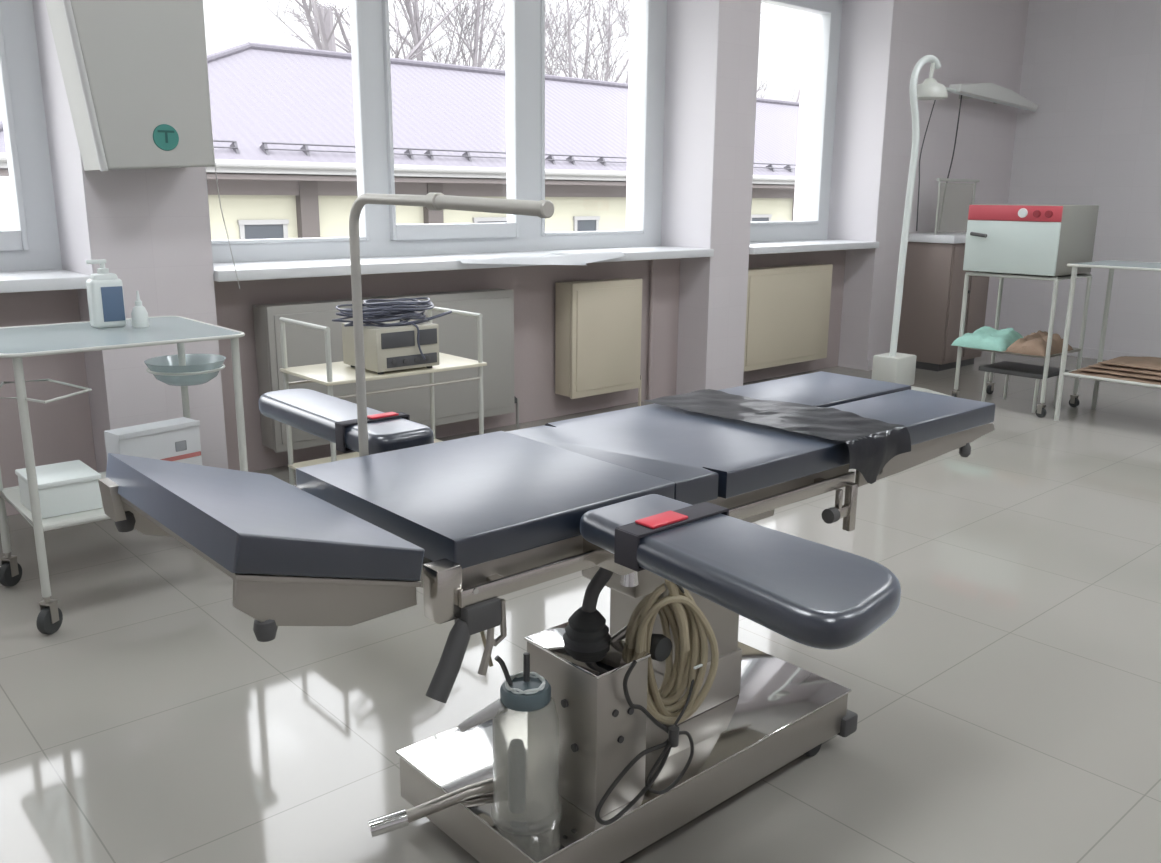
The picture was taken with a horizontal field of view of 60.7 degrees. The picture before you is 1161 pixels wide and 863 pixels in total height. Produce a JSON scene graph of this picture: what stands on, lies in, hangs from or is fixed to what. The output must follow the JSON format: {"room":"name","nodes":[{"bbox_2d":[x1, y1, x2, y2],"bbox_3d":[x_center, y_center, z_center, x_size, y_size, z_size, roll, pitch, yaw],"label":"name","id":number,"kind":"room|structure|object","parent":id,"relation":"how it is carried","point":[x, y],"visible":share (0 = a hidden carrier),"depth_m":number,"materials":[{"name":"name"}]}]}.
{"room":"operating room","nodes":[
{"label":"operating room","id":0,"kind":"room"},
{"bbox_2d":[77,0,1028,472],"bbox_3d":[-0.598,-1.641,5.350,10.890,3.300,0.770,-11,18,-40],"label":"wall","id":1,"kind":"structure","parent":0,"point":[150,227],"depth_m":6.37,"materials":[{"name":"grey grey painted plaster"}]},
{"bbox_2d":[0,0,89,292],"bbox_3d":[-2.958,-1.328,3.073,2.420,1.850,0.535,-11,18,-40],"label":"window","id":2,"kind":"structure","parent":1,"relation":"in","point":[30,254],"depth_m":4.01,"materials":[{"name":"white plastic"}]},
{"bbox_2d":[32,0,93,274],"bbox_3d":[-3.057,-1.372,3.177,2.422,1.816,0.758,-11,18,-40],"label":"trim","id":3,"kind":"structure","parent":1,"relation":"attached to","point":[65,156],"depth_m":3.94,"materials":[{"name":"white paint"}]},
{"bbox_2d":[45,0,214,170],"bbox_3d":[-1.713,-1.652,3.594,0.584,1.382,0.306,-11,18,-40],"label":"wall cabinet","id":4,"kind":"object","parent":1,"relation":"attached to","point":[135,72],"depth_m":3.61,"materials":[{"name":"grey metal"}]},
{"bbox_2d":[253,288,518,452],"bbox_3d":[-0.907,-0.297,5.094,1.500,0.800,0.188,-11,18,-40],"label":"radiator","id":5,"kind":"object","parent":1,"relation":"attached to","point":[458,334],"visible":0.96,"depth_m":5.05,"materials":[{"name":"grey metal"}]},
{"bbox_2d":[258,289,502,306],"bbox_3d":[-0.943,-0.667,4.974,1.376,0.014,0.130,-11,18,-40],"label":"grille","id":6,"kind":"object","parent":5,"relation":"attached to","point":[483,293],"depth_m":5.09,"materials":[{"name":"grey metal"}]},
{"bbox_2d":[0,250,845,515],"bbox_3d":[-0.932,-0.382,5.189,7.908,0.919,0.016,-11,18,-40],"label":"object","id":7,"kind":"structure","parent":1,"relation":"attached to","point":[61,430],"depth_m":4.90,"materials":[{"name":"grey paint"}]},
{"bbox_2d":[211,0,713,281],"bbox_3d":[-0.514,-1.809,5.175,3.160,1.850,0.535,-11,18,-40],"label":"window","id":8,"kind":"structure","parent":1,"relation":"in","point":[386,246],"depth_m":5.49,"materials":[{"name":"white plastic"}]},
{"bbox_2d":[213,146,239,288],"bbox_3d":[-1.480,-1.091,4.094,0.079,1.000,0.006,-8,16,-32],"label":"hanging cord","id":9,"kind":"object","parent":8,"relation":"hanging from","point":[213,146],"visible":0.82,"depth_m":4.14,"materials":[{"name":"grey plastic"}]},
{"bbox_2d":[452,253,585,264],"bbox_3d":[-0.333,-0.891,5.206,0.760,0.055,0.260,-11,18,-40],"label":"plastic sheet","id":10,"kind":"object","parent":8,"relation":"on","point":[546,258],"visible":0.98,"depth_m":5.20,"materials":[{"name":"white plastic"}]},
{"bbox_2d":[552,251,625,264],"bbox_3d":[0.061,-0.973,5.543,0.430,0.055,0.260,-11,18,-40],"label":"plastic sheet","id":11,"kind":"object","parent":8,"relation":"on","point":[583,257],"visible":1,"depth_m":5.49,"materials":[{"name":"white plastic"}]},
{"bbox_2d":[205,0,719,272],"bbox_3d":[-0.612,-1.853,5.279,3.162,1.816,0.758,-11,18,-40],"label":"window reveal","id":12,"kind":"structure","parent":1,"relation":"attached to","point":[692,33],"depth_m":6.23,"materials":[{"name":"white paint"}]},
{"bbox_2d":[555,278,641,405],"bbox_3d":[0.143,-0.509,5.996,0.660,0.810,0.188,-11,18,-40],"label":"radiator","id":13,"kind":"object","parent":1,"relation":"attached to","point":[598,322],"visible":0.99,"depth_m":5.83,"materials":[{"name":"beige metal"}]},
{"bbox_2d":[558,278,626,283],"bbox_3d":[0.107,-0.883,5.875,0.536,0.014,0.130,-11,18,-40],"label":"grille","id":14,"kind":"object","parent":13,"relation":"attached to","point":[620,280],"depth_m":5.83,"materials":[{"name":"beige metal"}]},
{"bbox_2d":[647,260,654,399],"bbox_3d":[0.451,-0.647,6.335,0.028,0.925,0.028,-11,18,-40],"label":"pipe","id":15,"kind":"object","parent":1,"relation":"attached to","point":[652,269],"visible":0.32,"depth_m":6.32,"materials":[{"name":"grey paint"}]},
{"bbox_2d":[744,264,832,371],"bbox_3d":[1.418,-0.828,7.076,0.980,0.690,0.188,-11,18,-40],"label":"radiator","id":16,"kind":"object","parent":1,"relation":"attached to","point":[788,310],"visible":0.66,"depth_m":6.99,"materials":[{"name":"beige metal"}]},
{"bbox_2d":[748,264,820,269],"bbox_3d":[1.419,-1.152,7.001,0.956,0.014,0.130,-11,18,-40],"label":"grille","id":17,"kind":"object","parent":16,"relation":"attached to","point":[810,266],"depth_m":7.00,"materials":[{"name":"beige metal"}]},
{"bbox_2d":[749,0,878,253],"bbox_3d":[1.510,-2.208,6.917,1.480,1.850,0.535,-11,18,-40],"label":"window","id":18,"kind":"structure","parent":1,"relation":"in","point":[766,237],"depth_m":7.38,"materials":[{"name":"white plastic"}]},
{"bbox_2d":[749,0,893,248],"bbox_3d":[1.412,-2.252,7.021,1.482,1.816,0.758,-11,18,-40],"label":"window reveal","id":19,"kind":"structure","parent":1,"relation":"attached to","point":[866,25],"depth_m":7.43,"materials":[{"name":"white paint"}]},
{"bbox_2d":[866,359,872,370],"bbox_3d":[2.965,-0.659,8.293,2.018,0.080,0.012,-11,18,-40],"label":"baseboard","id":20,"kind":"structure","parent":1,"relation":"attached to","point":[869,362],"depth_m":7.65,"materials":[{"name":"pink tile"}]},
{"bbox_2d":[916,100,935,230],"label":"cord","id":21,"kind":"object","parent":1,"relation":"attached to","point":[934,100],"depth_m":7.45,"materials":[{"name":"black"}]},
{"bbox_2d":[945,83,1037,177],"label":"lamp fixture","id":22,"kind":"object","parent":1,"relation":"attached to","point":[994,93],"depth_m":7.75,"materials":[{"name":"white metal"}]},
{"bbox_2d":[0,351,1160,862],"bbox_3d":[1.704,0.688,3.208,11.290,0.200,7.770,-11,18,-40],"label":"floor","id":23,"kind":"structure","parent":0,"point":[1007,708],"depth_m":2.69,"materials":[{"name":"tile"}]},
{"bbox_2d":[0,316,247,633],"bbox_3d":[-1.507,0.090,3.327,0.854,0.856,0.744,-11,18,-40],"label":"trolley","id":24,"kind":"object","parent":23,"relation":"on","point":[50,617],"visible":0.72,"depth_m":3.17,"materials":[{"name":"white metal"}]},
{"bbox_2d":[15,460,101,518],"bbox_3d":[-1.631,0.179,3.108,0.190,0.110,0.230,-11,18,-40],"label":"instrument box","id":25,"kind":"object","parent":24,"relation":"on","point":[69,487],"visible":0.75,"depth_m":3.05,"materials":[{"name":"white plastic"}]},
{"bbox_2d":[0,465,203,531],"bbox_3d":[-1.521,0.197,3.302,0.642,0.020,0.506,-11,18,-40],"label":"shelf","id":26,"kind":"object","parent":24,"relation":"attached to","point":[11,495],"depth_m":3.03,"materials":[{"name":"white metal"}]},
{"bbox_2d":[85,259,125,327],"bbox_3d":[-1.593,-0.463,3.327,0.104,0.225,0.066,-11,18,-40],"label":"pump bottle","id":27,"kind":"object","parent":24,"relation":"on","point":[105,296],"visible":1,"depth_m":3.30,"materials":[{"name":"white plastic"}]},
{"bbox_2d":[131,291,148,327],"bbox_3d":[-1.490,-0.414,3.351,0.052,0.121,0.052,-11,18,-40],"label":"spray bottle","id":28,"kind":"object","parent":24,"relation":"on","point":[139,315],"visible":1,"depth_m":3.34,"materials":[{"name":"white plastic"}]},
{"bbox_2d":[104,417,201,464],"bbox_3d":[-1.481,0.063,3.455,0.108,0.176,0.290,11,17,38],"label":"carton","id":29,"kind":"object","parent":24,"relation":"on","point":[177,439],"visible":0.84,"depth_m":3.43,"materials":[{"name":"white cardboard"}]},
{"bbox_2d":[160,451,200,460],"bbox_3d":[-1.403,0.090,3.484,0.003,0.015,0.152,11,17,38],"label":"print","id":30,"kind":"object","parent":29,"relation":"attached to","point":[172,455],"depth_m":3.49,"materials":[{"name":"red paint"}]},
{"bbox_2d":[175,440,186,451],"bbox_3d":[-1.400,0.051,3.477,0.003,0.035,0.040,11,17,38],"label":"print","id":31,"kind":"object","parent":29,"relation":"on","point":[180,445],"depth_m":3.48,"materials":[{"name":"grey"}]},
{"bbox_2d":[144,358,225,385],"bbox_3d":[-1.443,-0.221,3.634,0.280,0.086,0.278,-11,18,-40],"label":"basin","id":32,"kind":"object","parent":24,"relation":"attached to","point":[201,381],"visible":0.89,"depth_m":3.61,"materials":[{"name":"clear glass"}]},
{"bbox_2d":[279,306,486,484],"bbox_3d":[-0.795,-0.060,4.049,0.731,0.825,0.430,-11,18,-40],"label":"trolley","id":33,"kind":"object","parent":23,"relation":"on","point":[330,373],"visible":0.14,"depth_m":3.93,"materials":[{"name":"white metal"}]},
{"bbox_2d":[288,439,441,469],"bbox_3d":[-0.792,0.121,4.096,0.700,0.012,0.390,-11,18,-40],"label":"shelf","id":34,"kind":"object","parent":33,"relation":"attached to","point":[292,466],"depth_m":4.05,"materials":[{"name":"beige metal"}]},
{"bbox_2d":[280,352,486,385],"bbox_3d":[-0.786,-0.260,4.001,0.720,0.013,0.400,-11,18,-40],"label":"shelf","id":35,"kind":"object","parent":33,"relation":"attached to","point":[342,373],"depth_m":3.89,"materials":[{"name":"beige metal"}]},
{"bbox_2d":[342,319,438,373],"bbox_3d":[-0.749,-0.340,3.933,0.280,0.175,0.280,-11,18,-40],"label":"medical device","id":36,"kind":"object","parent":33,"relation":"on","point":[392,348],"visible":0.95,"depth_m":3.83,"materials":[{"name":"cream painted metal"},{"name":"dark grey plastic"},{"name":"black rubber"}]},
{"bbox_2d":[332,297,451,359],"bbox_3d":[-0.744,-0.410,3.924,0.478,0.230,0.303,-11,18,-40],"label":"heap","id":37,"kind":"object","parent":36,"relation":"on","point":[377,311],"visible":0.94,"depth_m":3.81,"materials":[{"name":"black rubber"}]},
{"bbox_2d":[98,193,995,862],"bbox_3d":[0.156,0.185,2.027,2.000,1.301,1.636,-2,14,-12],"label":"table","id":38,"kind":"object","parent":23,"relation":"on","point":[635,499],"visible":0.94,"depth_m":1.86,"materials":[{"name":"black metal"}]},
{"bbox_2d":[458,652,560,815],"bbox_3d":[-0.119,0.571,1.848,0.168,0.326,0.148,-11,18,-40],"label":"jar","id":39,"kind":"object","parent":38,"relation":"on","point":[524,691],"visible":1,"depth_m":1.83,"materials":[{"name":"grey"}]},
{"bbox_2d":[495,652,529,684],"bbox_3d":[-0.125,0.438,1.829,0.066,0.060,0.015,-4,14,-18],"label":"outlet","id":40,"kind":"object","parent":39,"relation":"attached to","point":[521,678],"depth_m":1.83,"materials":[{"name":"plastic"}]},
{"bbox_2d":[595,584,693,824],"bbox_3d":[0.141,0.498,1.872,0.050,0.439,0.306,12,17,39],"label":"power cable","id":41,"kind":"object","parent":38,"relation":"hanging from","point":[673,731],"visible":0.88,"depth_m":1.90,"materials":[{"name":"grey plastic"}]},
{"bbox_2d":[625,579,718,724],"bbox_3d":[0.176,0.419,1.950,0.183,0.328,0.089,-7,15,-29],"label":"bundle","id":42,"kind":"object","parent":38,"relation":"hanging from","point":[690,628],"visible":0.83,"depth_m":1.95,"materials":[{"name":"beige rubber"}]},
{"bbox_2d":[643,389,910,483],"bbox_3d":[0.450,0.008,2.333,0.281,0.115,0.581,-11,18,-40],"label":"cover","id":43,"kind":"object","parent":38,"relation":"on","point":[872,443],"visible":1,"depth_m":2.23,"materials":[{"name":"grey plastic"}]},
{"bbox_2d":[872,55,952,396],"bbox_3d":[2.047,-1.203,6.120,0.441,2.132,0.640,-11,18,-40],"label":"lamp stand","id":44,"kind":"object","parent":23,"relation":"on","point":[893,366],"visible":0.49,"depth_m":6.12,"materials":[{"name":"white metal"}]},
{"bbox_2d":[897,232,988,370],"bbox_3d":[2.864,-1.030,7.800,0.660,1.030,0.443,-11,18,-40],"label":"base cabinet","id":45,"kind":"object","parent":23,"relation":"on","point":[934,277],"visible":0.64,"depth_m":7.59,"materials":[{"name":"brown laminate"},{"name":"white laminate"},{"name":"dark grey plastic"}]},
{"bbox_2d":[934,178,979,233],"bbox_3d":[2.885,-1.729,7.622,0.610,0.412,0.024,-11,18,-40],"label":"wire rack","id":46,"kind":"object","parent":45,"relation":"on","point":[938,179],"visible":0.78,"depth_m":7.48,"materials":[{"name":"grey metal"}]},
{"bbox_2d":[951,272,1091,416],"bbox_3d":[2.808,-0.582,6.316,0.530,0.846,0.611,-11,18,-40],"label":"cart","id":47,"kind":"object","parent":23,"relation":"on","point":[1073,402],"visible":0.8,"depth_m":6.22,"materials":[{"name":"white metal"}]},
{"bbox_2d":[951,326,1022,350],"bbox_3d":[2.650,-0.611,6.385,0.419,0.113,0.335,-11,18,-40],"label":"cloth bundle","id":48,"kind":"object","parent":47,"relation":"on","point":[988,338],"visible":0.85,"depth_m":6.28,"materials":[{"name":"teal fabric"}]},
{"bbox_2d":[960,346,1080,357],"bbox_3d":[2.803,-0.531,6.331,0.487,0.018,0.572,-11,18,-40],"label":"shelf","id":49,"kind":"object","parent":47,"relation":"attached to","point":[1078,350],"depth_m":6.17,"materials":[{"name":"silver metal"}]},
{"bbox_2d":[966,272,1091,280],"bbox_3d":[2.808,-0.984,6.224,0.487,0.022,0.574,-11,18,-40],"label":"shelf","id":50,"kind":"object","parent":47,"relation":"attached to","point":[987,274],"depth_m":6.09,"materials":[{"name":"grey metal"}]},
{"bbox_2d":[963,204,1098,276],"bbox_3d":[2.776,-1.194,6.158,0.581,0.416,0.570,-11,18,-40],"label":"steriliser","id":51,"kind":"object","parent":47,"relation":"on","point":[1028,239],"visible":0.96,"depth_m":5.98,"materials":[{"name":"grey metal"}]},
{"bbox_2d":[1005,330,1073,355],"bbox_3d":[2.863,-0.561,6.171,0.431,0.120,0.243,-11,18,-40],"label":"wrapped bundle","id":52,"kind":"object","parent":47,"relation":"on","point":[1034,343],"visible":0.86,"depth_m":6.08,"materials":[{"name":"brown fabric"}]},
{"bbox_2d":[978,361,1066,412],"bbox_3d":[2.834,-0.291,6.391,0.341,0.246,0.420,-11,18,-40],"label":"footstool","id":53,"kind":"object","parent":23,"relation":"on","point":[1008,368],"visible":0.84,"depth_m":6.33,"materials":[{"name":"grey metal"}]},
{"bbox_2d":[1054,260,1160,420],"bbox_3d":[3.448,-0.458,5.631,0.604,0.933,1.207,-11,18,-40],"label":"side table","id":54,"kind":"object","parent":23,"relation":"on","point":[1111,265],"visible":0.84,"depth_m":5.86,"materials":[{"name":"white metal"}]},
{"bbox_2d":[1063,366,1160,388],"bbox_3d":[3.454,-0.282,5.672,0.558,0.020,1.158,-11,18,-40],"label":"shelf","id":55,"kind":"object","parent":54,"relation":"attached to","point":[1065,373],"depth_m":5.72,"materials":[{"name":"white metal"}]},
{"bbox_2d":[1069,370,1160,384],"bbox_3d":[3.304,-0.336,5.797,0.478,0.034,0.703,-11,18,-40],"label":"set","id":56,"kind":"object","parent":54,"relation":"on","point":[1097,374],"visible":0.32,"depth_m":5.71,"materials":[{"name":"brown fabric"}]},
{"bbox_2d":[1077,366,1160,380],"bbox_3d":[3.330,-0.353,5.754,0.451,0.034,0.691,-11,18,-40],"label":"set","id":57,"kind":"object","parent":56,"relation":"on","point":[1091,369],"visible":0.34,"depth_m":5.70,"materials":[{"name":"brown fabric"}]},
{"bbox_2d":[1088,363,1160,375],"bbox_3d":[3.356,-0.368,5.710,0.421,0.033,0.683,-11,18,-40],"label":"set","id":58,"kind":"object","parent":57,"relation":"on","point":[1098,365],"visible":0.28,"depth_m":5.69,"materials":[{"name":"brown fabric"}]},
{"bbox_2d":[1098,356,1160,370],"bbox_3d":[3.384,-0.385,5.670,0.386,0.033,0.669,-11,18,-40],"label":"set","id":59,"kind":"object","parent":58,"relation":"on","point":[1153,363],"visible":1,"depth_m":5.71,"materials":[{"name":"brown fabric"}]},
{"bbox_2d":[998,0,1160,355],"bbox_3d":[5.875,-1.834,6.378,0.200,3.300,7.770,-11,18,-40],"label":"wall","id":60,"kind":"structure","parent":0,"point":[1091,69],"depth_m":8.08,"materials":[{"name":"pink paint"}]},
{"bbox_2d":[1067,346,1160,359],"bbox_3d":[5.971,-0.201,6.476,0.012,0.080,6.800,-11,18,-40],"label":"baseboard","id":61,"kind":"structure","parent":60,"relation":"attached to","point":[1087,352],"depth_m":8.24,"materials":[{"name":"pink tile"}]},
{"label":"outside","id":62,"kind":"structure","parent":0,"visible":0},
{"bbox_2d":[0,218,15,229],"bbox_3d":[-25.499,-14.108,72.918,180.000,0.200,135.020,-11,18,-40],"label":"ground","id":63,"kind":"structure","parent":62,"point":[5,223],"depth_m":97.98,"materials":[{"name":"white snow"}]},
{"bbox_2d":[266,0,480,59],"bbox_3d":[-7.994,-14.867,33.389,7.563,20.002,9.800,3,14,10],"label":"bare tree","id":64,"kind":"object","parent":63,"relation":"on","point":[323,27],"visible":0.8,"depth_m":32.44,"materials":[{"name":"grey plant"}]},
{"bbox_2d":[283,0,505,68],"bbox_3d":[-5.863,-14.037,37.237,8.275,16.652,9.676,6,15,23],"label":"bare tree","id":65,"kind":"object","parent":63,"relation":"on","point":[413,15],"visible":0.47,"depth_m":37.20,"materials":[{"name":"grey plant"}]},
{"bbox_2d":[0,42,799,239],"bbox_3d":[4.325,-7.200,30.920,43.500,6.326,10.120,-11,18,-40],"label":"building","id":66,"kind":"structure","parent":63,"relation":"on","point":[282,117],"depth_m":19.79,"materials":[{"name":"yellow paint"}]},
{"bbox_2d":[468,0,629,82],"bbox_3d":[0.162,-15.213,41.537,11.615,17.021,7.229,-11,18,-40],"label":"bare tree","id":67,"kind":"object","parent":63,"relation":"on","point":[607,24],"visible":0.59,"depth_m":41.28,"materials":[{"name":"grey plant"}]},
{"bbox_2d":[757,2,803,101],"bbox_3d":[8.585,-15.765,50.742,10.610,13.974,7.845,-11,18,-40],"label":"bare tree","id":68,"kind":"object","parent":63,"relation":"on","point":[762,83],"visible":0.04,"depth_m":50.99,"materials":[{"name":"grey plant"}]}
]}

